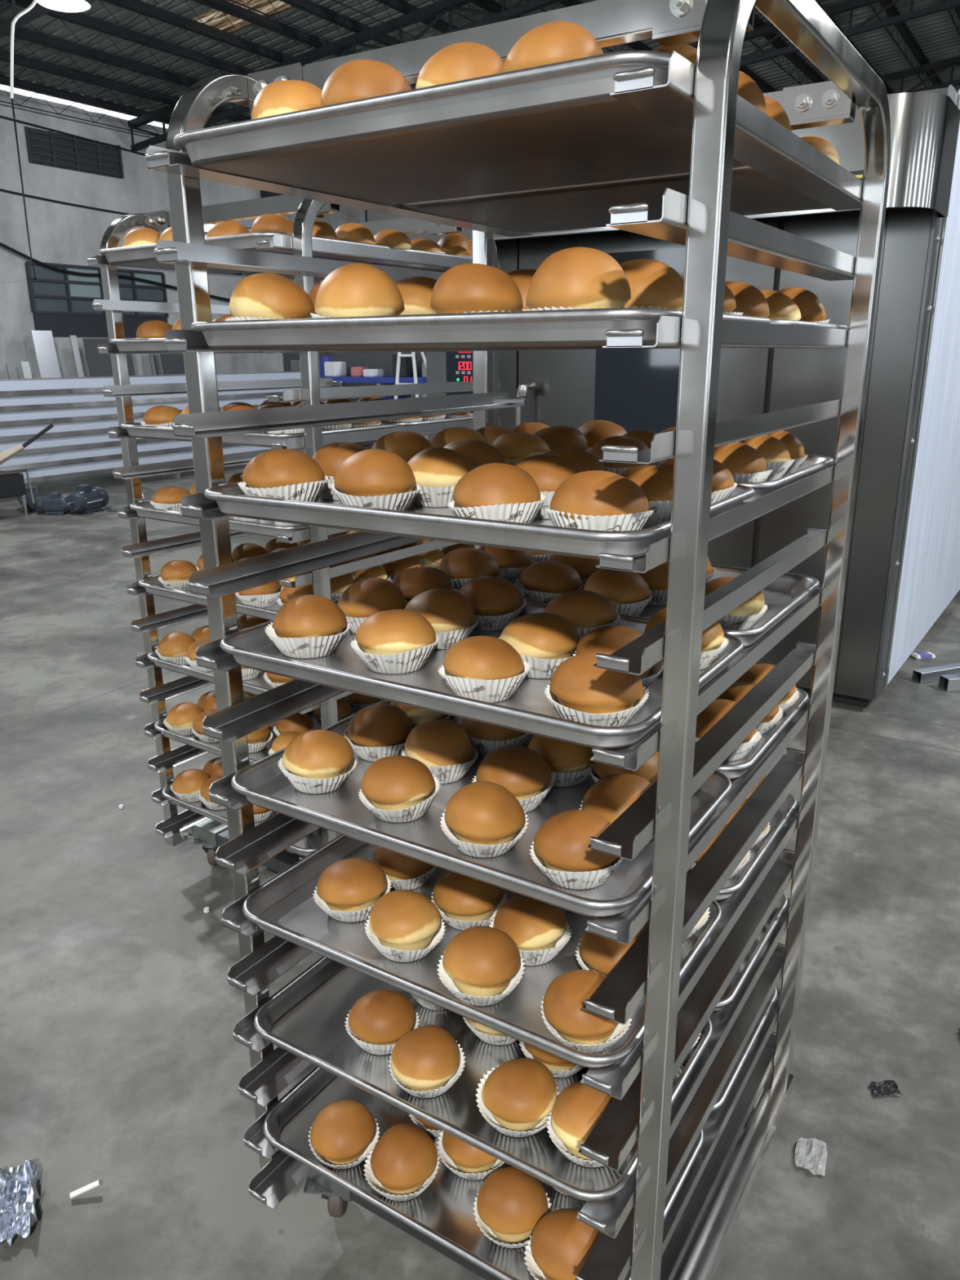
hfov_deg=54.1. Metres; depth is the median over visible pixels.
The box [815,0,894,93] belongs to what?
roof purlin
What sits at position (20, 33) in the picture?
roof truss
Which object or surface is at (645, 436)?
bun
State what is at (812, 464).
baking tray
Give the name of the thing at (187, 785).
bun
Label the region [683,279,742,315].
bun
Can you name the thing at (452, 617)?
bun
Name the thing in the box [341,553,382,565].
bun
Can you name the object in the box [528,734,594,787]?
bun
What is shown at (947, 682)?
tube
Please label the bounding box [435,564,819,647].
baking tray
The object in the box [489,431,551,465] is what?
bun
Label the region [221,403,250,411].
bun
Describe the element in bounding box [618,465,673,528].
bun
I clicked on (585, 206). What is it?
baking tray
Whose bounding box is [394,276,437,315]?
bun
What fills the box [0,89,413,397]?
wall
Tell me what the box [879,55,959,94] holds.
roof truss
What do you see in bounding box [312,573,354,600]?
bun
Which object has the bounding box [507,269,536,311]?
bun
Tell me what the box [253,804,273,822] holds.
bun
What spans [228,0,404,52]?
roof purlin
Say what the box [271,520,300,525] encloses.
bun
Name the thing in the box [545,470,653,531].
bun
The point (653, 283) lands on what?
bun
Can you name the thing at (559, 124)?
baking tray
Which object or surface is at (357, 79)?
bun
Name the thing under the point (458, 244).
bun
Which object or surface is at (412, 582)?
bun
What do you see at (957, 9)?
roof purlin
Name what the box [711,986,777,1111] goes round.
baking tray
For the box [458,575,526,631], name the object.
bun
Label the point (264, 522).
liner
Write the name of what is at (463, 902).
bun
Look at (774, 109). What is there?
bun
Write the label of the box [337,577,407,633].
bun
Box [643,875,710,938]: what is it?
bun
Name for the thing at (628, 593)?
bun
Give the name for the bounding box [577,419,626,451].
bun
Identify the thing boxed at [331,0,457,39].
roof truss
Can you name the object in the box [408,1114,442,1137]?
bun
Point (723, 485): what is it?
bun
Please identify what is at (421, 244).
bun
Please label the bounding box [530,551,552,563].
bun
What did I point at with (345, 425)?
liner
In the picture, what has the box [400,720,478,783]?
bun
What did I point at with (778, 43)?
roof purlin
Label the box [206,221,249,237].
bun
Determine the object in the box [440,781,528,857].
bun
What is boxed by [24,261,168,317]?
window
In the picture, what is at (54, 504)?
motor
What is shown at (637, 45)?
roof purlin
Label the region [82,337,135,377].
leaning board
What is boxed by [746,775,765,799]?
bun
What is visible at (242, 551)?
bun
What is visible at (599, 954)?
bun
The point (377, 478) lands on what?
bun
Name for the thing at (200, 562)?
bun
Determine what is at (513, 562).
bun
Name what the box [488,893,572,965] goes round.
bun
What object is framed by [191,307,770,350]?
baking tray
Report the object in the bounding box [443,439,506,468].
bun
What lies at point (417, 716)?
bun
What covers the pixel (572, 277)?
bun
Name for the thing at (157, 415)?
bun
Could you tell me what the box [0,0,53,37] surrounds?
roof truss
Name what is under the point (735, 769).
baking tray
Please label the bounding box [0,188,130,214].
cable
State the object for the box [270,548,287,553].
bun
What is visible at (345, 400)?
bun
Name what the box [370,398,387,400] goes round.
bun
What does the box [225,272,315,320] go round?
bun
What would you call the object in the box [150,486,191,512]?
bun
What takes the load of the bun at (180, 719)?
on the baking tray at (193, 740)
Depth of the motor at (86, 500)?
8.90 m
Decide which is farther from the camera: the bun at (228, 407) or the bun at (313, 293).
the bun at (228, 407)
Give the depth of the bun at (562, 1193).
1.35 m
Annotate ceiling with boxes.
[0,0,959,126]
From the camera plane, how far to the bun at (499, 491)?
1.01 m
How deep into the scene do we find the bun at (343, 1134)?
1.40 m
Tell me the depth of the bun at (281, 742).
2.31 m
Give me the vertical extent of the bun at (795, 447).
0.072 m
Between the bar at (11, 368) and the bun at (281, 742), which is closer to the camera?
the bun at (281, 742)
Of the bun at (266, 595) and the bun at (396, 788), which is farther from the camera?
the bun at (266, 595)
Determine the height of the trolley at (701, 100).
1.764 m
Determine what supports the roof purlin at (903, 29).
attached to the ceiling
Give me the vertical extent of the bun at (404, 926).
0.076 m
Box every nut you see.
[118,804,124,808]
[203,906,209,913]
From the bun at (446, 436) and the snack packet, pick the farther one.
the snack packet
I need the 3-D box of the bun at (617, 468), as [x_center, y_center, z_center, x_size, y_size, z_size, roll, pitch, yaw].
[0.198,-0.257,1.356,0.112,0.074,0.108,9,19,28]
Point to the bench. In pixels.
(11, 482)
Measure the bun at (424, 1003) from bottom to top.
0.075 m
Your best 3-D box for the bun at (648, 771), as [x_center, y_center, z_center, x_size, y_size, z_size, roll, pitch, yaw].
[0.205,0.175,1.280,0.112,0.075,0.112,13,22,38]
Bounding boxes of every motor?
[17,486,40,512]
[33,492,71,515]
[66,484,108,514]
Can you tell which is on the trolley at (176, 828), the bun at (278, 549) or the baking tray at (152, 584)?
the baking tray at (152, 584)
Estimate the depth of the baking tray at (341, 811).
1.19 m
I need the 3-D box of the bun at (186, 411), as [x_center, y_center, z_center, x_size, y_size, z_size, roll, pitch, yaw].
[-0.671,-0.526,2.254,0.114,0.075,0.114,15,23,41]
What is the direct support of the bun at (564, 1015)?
on the baking tray at (285, 907)
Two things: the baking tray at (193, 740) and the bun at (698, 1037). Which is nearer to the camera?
the bun at (698, 1037)
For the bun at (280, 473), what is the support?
on the baking tray at (433, 523)
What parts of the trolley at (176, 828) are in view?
shelf rail, shelf rail, shelf rail, shelf rail, shelf rail, shelf rail, shelf rail, shelf rail, shelf rail, shelf rail, rail, shelf rail, shelf rail, shelf rail, mounting plate, shelf rail, shelf rail, frame, shelf rail, shelf rail, shelf rail, shelf rail, shelf rail, shelf rail, shelf rail, shelf rail, frame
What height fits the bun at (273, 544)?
0.075 m
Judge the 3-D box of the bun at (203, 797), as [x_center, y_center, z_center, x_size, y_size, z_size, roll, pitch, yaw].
[-0.706,0.410,2.545,0.115,0.077,0.115,1,17,4]
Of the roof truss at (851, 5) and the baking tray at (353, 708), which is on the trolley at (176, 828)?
the baking tray at (353, 708)
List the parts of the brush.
handle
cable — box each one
[0,115,145,155]
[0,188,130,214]
[0,242,230,301]
[10,0,37,98]
[10,98,35,279]
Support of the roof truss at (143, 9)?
on the roof truss at (428, 11)
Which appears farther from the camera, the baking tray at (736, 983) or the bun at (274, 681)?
the bun at (274, 681)
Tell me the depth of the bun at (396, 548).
2.62 m
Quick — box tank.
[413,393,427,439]
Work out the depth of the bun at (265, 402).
2.58 m
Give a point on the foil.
(19, 1213)
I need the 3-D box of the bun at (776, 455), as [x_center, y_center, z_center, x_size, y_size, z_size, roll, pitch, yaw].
[0.404,-0.269,1.388,0.115,0.075,0.115,0,17,0]
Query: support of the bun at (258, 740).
on the baking tray at (193, 740)
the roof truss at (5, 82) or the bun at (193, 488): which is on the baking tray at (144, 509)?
the bun at (193, 488)
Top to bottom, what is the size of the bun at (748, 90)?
0.088 m
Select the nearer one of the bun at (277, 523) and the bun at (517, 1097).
the bun at (517, 1097)
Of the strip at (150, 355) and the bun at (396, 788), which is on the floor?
the strip at (150, 355)
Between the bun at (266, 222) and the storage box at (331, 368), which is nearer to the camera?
the bun at (266, 222)
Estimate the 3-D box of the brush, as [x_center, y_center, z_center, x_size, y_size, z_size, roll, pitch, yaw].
[-4.329,-1.826,8.862,0.187,0.378,0.718,10,20,31]
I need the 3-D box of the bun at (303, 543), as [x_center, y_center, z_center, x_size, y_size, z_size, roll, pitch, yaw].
[-0.498,-0.291,2.824,0.112,0.076,0.112,0,17,1]
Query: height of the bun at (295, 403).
0.069 m
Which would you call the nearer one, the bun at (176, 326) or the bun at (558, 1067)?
the bun at (558, 1067)
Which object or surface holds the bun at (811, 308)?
on the baking tray at (781, 322)
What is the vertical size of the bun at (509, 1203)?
0.081 m
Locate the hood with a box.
[367,92,959,243]
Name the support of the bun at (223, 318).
on the baking tray at (157, 345)
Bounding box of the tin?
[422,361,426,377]
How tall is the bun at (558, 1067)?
0.081 m
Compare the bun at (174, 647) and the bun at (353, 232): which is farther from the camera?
the bun at (174, 647)
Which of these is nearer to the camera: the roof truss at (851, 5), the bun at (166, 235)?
the bun at (166, 235)
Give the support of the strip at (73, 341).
on the floor
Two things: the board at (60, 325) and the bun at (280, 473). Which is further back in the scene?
the board at (60, 325)
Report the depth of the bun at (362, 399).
2.69 m
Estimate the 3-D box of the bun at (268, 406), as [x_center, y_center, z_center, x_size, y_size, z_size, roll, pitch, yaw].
[-0.533,-0.576,2.429,0.113,0.068,0.113,-2,17,-4]
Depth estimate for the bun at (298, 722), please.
2.44 m
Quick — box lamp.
[36,0,91,12]
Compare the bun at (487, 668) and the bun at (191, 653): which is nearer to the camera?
the bun at (487, 668)
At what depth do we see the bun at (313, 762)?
1.29 m
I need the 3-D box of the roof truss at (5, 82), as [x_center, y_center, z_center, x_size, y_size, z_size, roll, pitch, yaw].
[-6.592,-7.362,12.451,0.090,0.324,29.002,10,20,31]
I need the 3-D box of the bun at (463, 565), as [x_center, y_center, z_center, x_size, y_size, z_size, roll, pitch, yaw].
[-0.016,-0.115,1.567,0.115,0.074,0.115,9,19,28]
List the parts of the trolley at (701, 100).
shelf rail, shelf rail, shelf rail, shelf rail, shelf rail, shelf rail, shelf rail, shelf rail, shelf rail, shelf rail, shelf rail, shelf rail, shelf rail, mounting plate, frame, shelf rail, shelf rail, shelf rail, shelf rail, shelf rail, shelf rail, shelf rail, shelf rail, shelf rail, shelf rail, shelf rail, shelf rail, shelf rail, shelf rail, shelf rail, shelf rail, shelf rail, shelf rail, rail, shelf rail, frame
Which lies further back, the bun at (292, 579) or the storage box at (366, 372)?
the storage box at (366, 372)
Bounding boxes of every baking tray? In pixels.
[99,231,390,274]
[110,337,262,353]
[120,422,397,448]
[129,500,310,538]
[137,574,393,620]
[146,650,271,695]
[154,697,358,764]
[161,783,328,856]
[173,50,746,204]
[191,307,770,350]
[204,481,754,559]
[219,599,744,748]
[231,700,732,917]
[241,248,471,281]
[242,835,722,1067]
[253,956,712,1200]
[263,1067,704,1279]
[342,696,382,711]
[380,413,473,427]
[403,165,830,232]
[413,319,847,350]
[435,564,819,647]
[686,793,797,901]
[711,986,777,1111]
[712,893,788,1012]
[715,687,808,779]
[733,454,833,504]
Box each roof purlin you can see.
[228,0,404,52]
[430,0,521,22]
[524,0,653,52]
[684,40,777,93]
[744,13,826,84]
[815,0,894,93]
[866,0,942,87]
[942,0,959,35]
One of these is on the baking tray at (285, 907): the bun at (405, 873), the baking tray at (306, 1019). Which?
the bun at (405, 873)
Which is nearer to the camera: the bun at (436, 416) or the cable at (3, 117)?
the bun at (436, 416)
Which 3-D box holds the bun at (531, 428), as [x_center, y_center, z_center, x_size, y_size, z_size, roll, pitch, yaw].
[0.096,-0.362,1.713,0.109,0.067,0.109,-3,17,-7]
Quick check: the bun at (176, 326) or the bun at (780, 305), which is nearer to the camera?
the bun at (780, 305)
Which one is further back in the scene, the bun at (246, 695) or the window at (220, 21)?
the window at (220, 21)
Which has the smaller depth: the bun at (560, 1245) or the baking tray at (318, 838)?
the bun at (560, 1245)
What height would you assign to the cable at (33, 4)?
1.671 m
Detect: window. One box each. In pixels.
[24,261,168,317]
[191,0,293,32]
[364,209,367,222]
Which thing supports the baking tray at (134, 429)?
on the trolley at (176, 828)
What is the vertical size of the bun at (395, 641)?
0.071 m
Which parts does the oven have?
panel, control panel, panel, handle knob, door handle, door glass, door, panel, trim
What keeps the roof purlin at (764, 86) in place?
attached to the ceiling
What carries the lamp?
hanging from the ceiling
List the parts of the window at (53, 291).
pane, pane, pane, pane, pane, pane, pane, pane, pane, pane, pane, pane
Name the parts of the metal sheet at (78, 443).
leg, plate, leg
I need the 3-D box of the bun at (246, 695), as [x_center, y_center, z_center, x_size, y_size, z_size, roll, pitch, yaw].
[-0.639,0.143,2.743,0.112,0.078,0.112,2,17,9]
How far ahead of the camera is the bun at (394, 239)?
2.21 m
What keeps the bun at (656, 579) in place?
on the baking tray at (788, 591)
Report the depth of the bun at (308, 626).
1.23 m
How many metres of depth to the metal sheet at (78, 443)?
10.22 m
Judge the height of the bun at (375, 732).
0.074 m
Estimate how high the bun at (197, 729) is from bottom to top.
0.074 m
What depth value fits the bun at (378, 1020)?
1.35 m
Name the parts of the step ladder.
rail, rail, leg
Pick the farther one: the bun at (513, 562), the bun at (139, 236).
the bun at (139, 236)
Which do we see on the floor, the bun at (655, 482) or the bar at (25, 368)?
the bar at (25, 368)
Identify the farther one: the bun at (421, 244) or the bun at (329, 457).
the bun at (421, 244)
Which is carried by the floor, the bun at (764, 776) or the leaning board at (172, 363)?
the leaning board at (172, 363)
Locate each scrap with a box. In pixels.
[70,1179,99,1198]
[796,1136,826,1176]
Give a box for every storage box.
[324,361,346,376]
[351,366,368,376]
[363,368,383,377]
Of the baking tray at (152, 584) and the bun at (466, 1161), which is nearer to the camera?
the bun at (466, 1161)
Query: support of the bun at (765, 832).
on the baking tray at (736, 882)
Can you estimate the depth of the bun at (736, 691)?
1.48 m
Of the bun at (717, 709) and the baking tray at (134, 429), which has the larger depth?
the baking tray at (134, 429)
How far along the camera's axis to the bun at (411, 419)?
2.33 m
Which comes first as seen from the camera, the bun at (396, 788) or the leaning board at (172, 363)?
the bun at (396, 788)
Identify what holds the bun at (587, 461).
on the baking tray at (433, 523)
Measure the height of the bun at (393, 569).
0.075 m
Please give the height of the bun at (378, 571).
0.075 m
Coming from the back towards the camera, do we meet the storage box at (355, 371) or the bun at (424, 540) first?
the storage box at (355, 371)
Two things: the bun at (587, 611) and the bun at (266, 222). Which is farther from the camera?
the bun at (266, 222)
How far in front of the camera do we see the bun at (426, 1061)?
1.27 m
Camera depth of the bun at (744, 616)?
1.33 m
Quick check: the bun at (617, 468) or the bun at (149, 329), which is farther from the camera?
the bun at (149, 329)
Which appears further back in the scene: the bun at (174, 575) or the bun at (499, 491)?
the bun at (174, 575)
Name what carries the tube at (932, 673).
on the floor
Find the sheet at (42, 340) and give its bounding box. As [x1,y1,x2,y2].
[30,330,61,377]
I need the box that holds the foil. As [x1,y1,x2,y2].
[0,1160,40,1244]
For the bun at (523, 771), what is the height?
0.074 m
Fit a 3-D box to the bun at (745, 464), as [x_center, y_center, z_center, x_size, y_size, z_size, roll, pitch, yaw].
[0.340,-0.234,1.280,0.113,0.073,0.113,9,20,29]
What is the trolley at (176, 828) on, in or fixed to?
on the floor
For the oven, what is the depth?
3.79 m
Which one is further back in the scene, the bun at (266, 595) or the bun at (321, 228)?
the bun at (266, 595)
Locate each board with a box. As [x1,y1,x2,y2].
[32,313,167,337]
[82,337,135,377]
[160,353,185,374]
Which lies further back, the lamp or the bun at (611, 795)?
the lamp
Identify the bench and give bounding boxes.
[0,468,35,517]
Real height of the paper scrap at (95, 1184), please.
0.014 m
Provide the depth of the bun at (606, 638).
1.10 m
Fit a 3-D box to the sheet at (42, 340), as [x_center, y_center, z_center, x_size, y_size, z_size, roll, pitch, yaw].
[-6.195,-3.565,13.674,0.239,1.789,0.320,10,20,31]
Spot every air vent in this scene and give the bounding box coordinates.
[24,126,124,178]
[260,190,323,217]
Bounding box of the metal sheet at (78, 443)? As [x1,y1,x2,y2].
[0,371,301,493]
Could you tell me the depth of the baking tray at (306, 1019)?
1.34 m
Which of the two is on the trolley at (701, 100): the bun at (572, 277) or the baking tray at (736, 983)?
the baking tray at (736, 983)
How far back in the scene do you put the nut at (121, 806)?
3.11 m
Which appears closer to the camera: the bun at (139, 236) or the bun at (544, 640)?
the bun at (544, 640)
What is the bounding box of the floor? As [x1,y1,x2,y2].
[0,445,959,1279]
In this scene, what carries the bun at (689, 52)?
on the baking tray at (559, 124)
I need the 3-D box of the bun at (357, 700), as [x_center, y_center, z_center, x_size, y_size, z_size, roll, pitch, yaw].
[-0.333,0.161,2.688,0.109,0.073,0.109,-4,17,-12]
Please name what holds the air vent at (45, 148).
in the wall
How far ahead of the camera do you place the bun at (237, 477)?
2.54 m
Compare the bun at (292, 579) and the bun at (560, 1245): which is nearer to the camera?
the bun at (560, 1245)
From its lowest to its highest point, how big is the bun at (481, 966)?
0.081 m
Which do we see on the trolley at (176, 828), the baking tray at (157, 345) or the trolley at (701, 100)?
the baking tray at (157, 345)
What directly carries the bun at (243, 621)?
on the baking tray at (256, 686)
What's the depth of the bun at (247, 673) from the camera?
2.33 m
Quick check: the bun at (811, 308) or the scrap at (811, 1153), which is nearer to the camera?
the bun at (811, 308)
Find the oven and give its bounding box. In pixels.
[367,84,959,707]
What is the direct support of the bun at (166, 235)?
on the baking tray at (140, 255)
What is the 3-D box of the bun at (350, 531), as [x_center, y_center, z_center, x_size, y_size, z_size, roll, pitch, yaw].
[-0.427,-0.320,2.920,0.113,0.074,0.113,-1,17,0]
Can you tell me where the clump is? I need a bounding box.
[868,1080,902,1097]
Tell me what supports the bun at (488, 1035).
on the baking tray at (306, 1019)
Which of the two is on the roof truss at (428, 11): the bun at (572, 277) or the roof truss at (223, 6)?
the roof truss at (223, 6)
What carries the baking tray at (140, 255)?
on the trolley at (176, 828)
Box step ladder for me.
[394,351,426,399]
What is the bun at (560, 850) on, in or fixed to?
on the baking tray at (341, 811)
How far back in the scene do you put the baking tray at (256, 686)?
2.35 m
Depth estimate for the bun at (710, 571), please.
1.58 m
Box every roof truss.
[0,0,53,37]
[0,0,254,80]
[0,22,251,119]
[0,50,251,125]
[0,74,211,136]
[74,0,292,71]
[127,0,563,151]
[134,0,416,85]
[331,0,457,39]
[693,0,959,67]
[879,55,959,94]
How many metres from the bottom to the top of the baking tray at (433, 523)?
0.031 m
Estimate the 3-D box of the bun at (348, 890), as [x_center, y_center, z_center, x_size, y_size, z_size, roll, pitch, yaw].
[-0.185,0.359,1.365,0.113,0.073,0.113,8,19,25]
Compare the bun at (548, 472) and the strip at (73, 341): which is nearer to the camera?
the bun at (548, 472)
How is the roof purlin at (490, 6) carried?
attached to the ceiling
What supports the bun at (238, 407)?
on the baking tray at (134, 429)
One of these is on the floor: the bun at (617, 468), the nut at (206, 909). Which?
the nut at (206, 909)
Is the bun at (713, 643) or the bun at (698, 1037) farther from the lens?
the bun at (698, 1037)
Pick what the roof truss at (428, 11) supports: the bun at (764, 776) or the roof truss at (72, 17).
the roof truss at (72, 17)
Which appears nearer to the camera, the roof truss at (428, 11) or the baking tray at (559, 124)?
the baking tray at (559, 124)
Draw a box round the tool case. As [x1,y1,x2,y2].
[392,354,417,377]
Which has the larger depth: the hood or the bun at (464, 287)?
the hood
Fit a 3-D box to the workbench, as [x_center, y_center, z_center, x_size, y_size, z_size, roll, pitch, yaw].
[-1.090,-3.529,13.076,3.000,2.000,0.700,10,20,31]
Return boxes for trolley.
[86,195,500,872]
[144,0,890,1279]
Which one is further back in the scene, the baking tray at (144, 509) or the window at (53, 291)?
the window at (53, 291)
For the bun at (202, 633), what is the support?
on the baking tray at (256, 686)
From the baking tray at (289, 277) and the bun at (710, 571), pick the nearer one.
the bun at (710, 571)
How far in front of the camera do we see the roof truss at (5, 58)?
12.91 m
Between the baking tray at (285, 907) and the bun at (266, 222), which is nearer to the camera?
the baking tray at (285, 907)
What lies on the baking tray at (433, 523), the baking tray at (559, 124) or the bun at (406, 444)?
the bun at (406, 444)
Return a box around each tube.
[911,662,959,683]
[937,673,959,692]
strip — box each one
[69,335,84,377]
[148,353,156,374]
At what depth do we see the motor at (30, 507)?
9.03 m
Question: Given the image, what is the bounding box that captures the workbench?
[320,351,427,436]
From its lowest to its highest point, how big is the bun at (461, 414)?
0.069 m
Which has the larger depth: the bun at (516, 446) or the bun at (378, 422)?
the bun at (378, 422)
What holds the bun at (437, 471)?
on the baking tray at (433, 523)
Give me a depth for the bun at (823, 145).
1.31 m
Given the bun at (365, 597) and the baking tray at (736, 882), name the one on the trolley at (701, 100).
the baking tray at (736, 882)
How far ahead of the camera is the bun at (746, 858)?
1.43 m
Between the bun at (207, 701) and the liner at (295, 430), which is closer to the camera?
the liner at (295, 430)
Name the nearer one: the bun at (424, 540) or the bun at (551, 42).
the bun at (551, 42)
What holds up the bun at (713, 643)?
on the baking tray at (529, 710)
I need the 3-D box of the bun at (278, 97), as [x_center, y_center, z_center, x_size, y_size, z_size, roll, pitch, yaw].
[-0.207,-0.582,1.063,0.112,0.087,0.113,5,18,17]
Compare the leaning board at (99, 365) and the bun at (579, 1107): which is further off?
the leaning board at (99, 365)
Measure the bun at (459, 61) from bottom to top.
0.089 m
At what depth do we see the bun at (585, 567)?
1.55 m
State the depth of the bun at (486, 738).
1.39 m
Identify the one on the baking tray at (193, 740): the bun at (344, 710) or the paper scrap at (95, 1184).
the bun at (344, 710)
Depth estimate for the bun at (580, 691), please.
0.98 m
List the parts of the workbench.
panel, leg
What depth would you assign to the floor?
2.21 m
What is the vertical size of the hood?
0.333 m
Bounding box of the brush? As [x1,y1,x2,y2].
[0,423,53,465]
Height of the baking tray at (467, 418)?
0.031 m
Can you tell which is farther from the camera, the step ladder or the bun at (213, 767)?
the step ladder
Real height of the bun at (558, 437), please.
0.074 m
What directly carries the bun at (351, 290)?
on the baking tray at (583, 328)
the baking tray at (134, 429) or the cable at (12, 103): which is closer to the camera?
the baking tray at (134, 429)
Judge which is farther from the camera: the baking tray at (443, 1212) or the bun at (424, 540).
the bun at (424, 540)
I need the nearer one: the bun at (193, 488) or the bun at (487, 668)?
the bun at (487, 668)
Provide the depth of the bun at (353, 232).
2.12 m
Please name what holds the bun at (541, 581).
on the baking tray at (788, 591)
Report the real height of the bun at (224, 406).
0.068 m
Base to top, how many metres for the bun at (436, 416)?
0.074 m
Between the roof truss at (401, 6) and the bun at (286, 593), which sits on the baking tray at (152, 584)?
the bun at (286, 593)
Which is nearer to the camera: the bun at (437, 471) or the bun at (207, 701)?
the bun at (437, 471)
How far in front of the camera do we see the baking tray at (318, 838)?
2.44 m
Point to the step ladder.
(413, 354)
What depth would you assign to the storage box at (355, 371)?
13.25 m
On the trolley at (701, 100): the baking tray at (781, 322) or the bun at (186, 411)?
the baking tray at (781, 322)
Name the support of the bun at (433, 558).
on the baking tray
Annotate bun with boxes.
[122,227,160,247]
[134,320,173,338]
[140,405,182,427]
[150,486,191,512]
[155,631,195,665]
[158,560,197,591]
[159,226,173,241]
[163,702,204,735]
[170,768,209,802]
[171,319,181,329]
[180,406,188,413]
[184,638,213,671]
[189,483,195,493]
[190,625,209,640]
[191,709,219,742]
[195,554,234,570]
[196,690,217,711]
[197,776,226,810]
[202,756,222,777]
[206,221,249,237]
[217,314,234,320]
[219,402,253,411]
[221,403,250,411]
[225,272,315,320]
[226,472,243,484]
[227,405,264,432]
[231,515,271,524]
[231,542,267,561]
[235,581,283,607]
[237,448,328,502]
[237,614,269,629]
[241,666,262,680]
[243,691,256,699]
[247,726,273,752]
[251,80,322,119]
[251,213,293,233]
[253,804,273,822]
[257,397,292,408]
[257,404,285,408]
[263,671,294,688]
[264,537,298,553]
[264,594,350,658]
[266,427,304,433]
[267,731,301,755]
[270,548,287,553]
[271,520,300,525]
[273,712,315,736]
[276,583,313,606]
[277,729,357,794]
[279,572,312,587]
[291,401,302,406]
[297,536,329,546]
[307,1099,380,1168]
[308,280,323,314]
[310,262,404,318]
[311,219,337,239]
[311,441,367,500]
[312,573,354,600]
[312,857,391,922]
[313,698,354,725]
[320,59,412,106]
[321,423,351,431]
[324,398,352,404]
[328,530,357,538]
[331,448,421,511]
[334,222,375,244]
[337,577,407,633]
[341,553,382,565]
[343,703,415,761]
[344,989,419,1055]
[345,693,382,709]
[350,420,381,427]
[350,564,390,582]
[350,608,439,674]
[356,396,381,401]
[358,755,440,822]
[363,1123,439,1201]
[364,889,445,962]
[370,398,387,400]
[370,846,437,889]
[371,431,433,462]
[373,229,411,248]
[376,546,400,566]
[379,416,422,422]
[382,555,421,577]
[388,1025,465,1097]
[391,701,451,726]
[392,566,455,604]
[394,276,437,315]
[399,539,430,549]
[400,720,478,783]
[404,588,479,649]
[407,447,473,507]
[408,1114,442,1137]
[409,238,444,253]
[410,993,446,1010]
[413,549,444,567]
[415,41,504,88]
[419,414,445,421]
[430,263,527,313]
[430,426,488,447]
[431,871,507,930]
[436,925,524,1006]
[436,1130,504,1180]
[437,233,471,257]
[437,635,532,702]
[439,547,504,590]
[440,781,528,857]
[441,543,474,555]
[442,411,473,418]
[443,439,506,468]
[447,462,546,524]
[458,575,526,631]
[459,718,528,756]
[462,1016,517,1045]
[471,745,555,812]
[473,1166,552,1248]
[475,426,513,444]
[475,1057,559,1137]
[478,546,534,583]
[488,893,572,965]
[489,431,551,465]
[498,612,580,678]
[501,21,604,72]
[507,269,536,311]
[511,422,550,434]
[514,454,583,519]
[514,560,584,603]
[518,1040,585,1077]
[524,247,637,311]
[524,1208,600,1279]
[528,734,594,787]
[529,809,622,889]
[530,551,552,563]
[533,425,589,452]
[540,969,631,1053]
[543,448,604,471]
[543,590,620,639]
[544,651,648,726]
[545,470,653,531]
[546,1080,613,1168]
[549,554,603,590]
[552,1186,569,1195]
[573,625,663,689]
[574,926,645,977]
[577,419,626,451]
[578,773,653,846]
[582,568,653,616]
[589,435,652,474]
[589,751,658,784]
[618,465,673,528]
[619,258,684,310]
[622,430,673,466]
[635,561,668,605]
[643,608,728,670]
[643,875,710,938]
[652,44,697,65]
[658,457,737,503]
[659,426,675,433]
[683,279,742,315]
[688,823,750,878]
[691,1033,701,1048]
[694,699,761,761]
[704,577,768,630]
[705,555,716,583]
[713,441,772,482]
[715,681,782,734]
[724,281,769,319]
[725,798,770,848]
[734,663,799,713]
[737,71,765,113]
[739,434,794,481]
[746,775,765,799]
[759,289,800,320]
[764,96,791,131]
[768,430,807,476]
[777,287,830,323]
[800,135,839,164]
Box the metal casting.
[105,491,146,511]
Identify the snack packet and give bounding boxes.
[911,651,935,659]
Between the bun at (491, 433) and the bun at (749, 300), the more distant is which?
the bun at (491, 433)
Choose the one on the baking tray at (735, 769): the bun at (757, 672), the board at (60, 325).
the bun at (757, 672)
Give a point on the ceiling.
(936, 34)
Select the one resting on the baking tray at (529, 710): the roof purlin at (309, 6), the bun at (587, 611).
the bun at (587, 611)
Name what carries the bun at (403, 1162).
on the baking tray at (443, 1212)
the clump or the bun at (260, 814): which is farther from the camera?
the bun at (260, 814)
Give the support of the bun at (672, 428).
on the baking tray at (812, 464)
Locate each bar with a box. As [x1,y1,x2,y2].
[5,364,17,378]
[19,361,31,378]
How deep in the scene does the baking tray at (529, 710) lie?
1.10 m

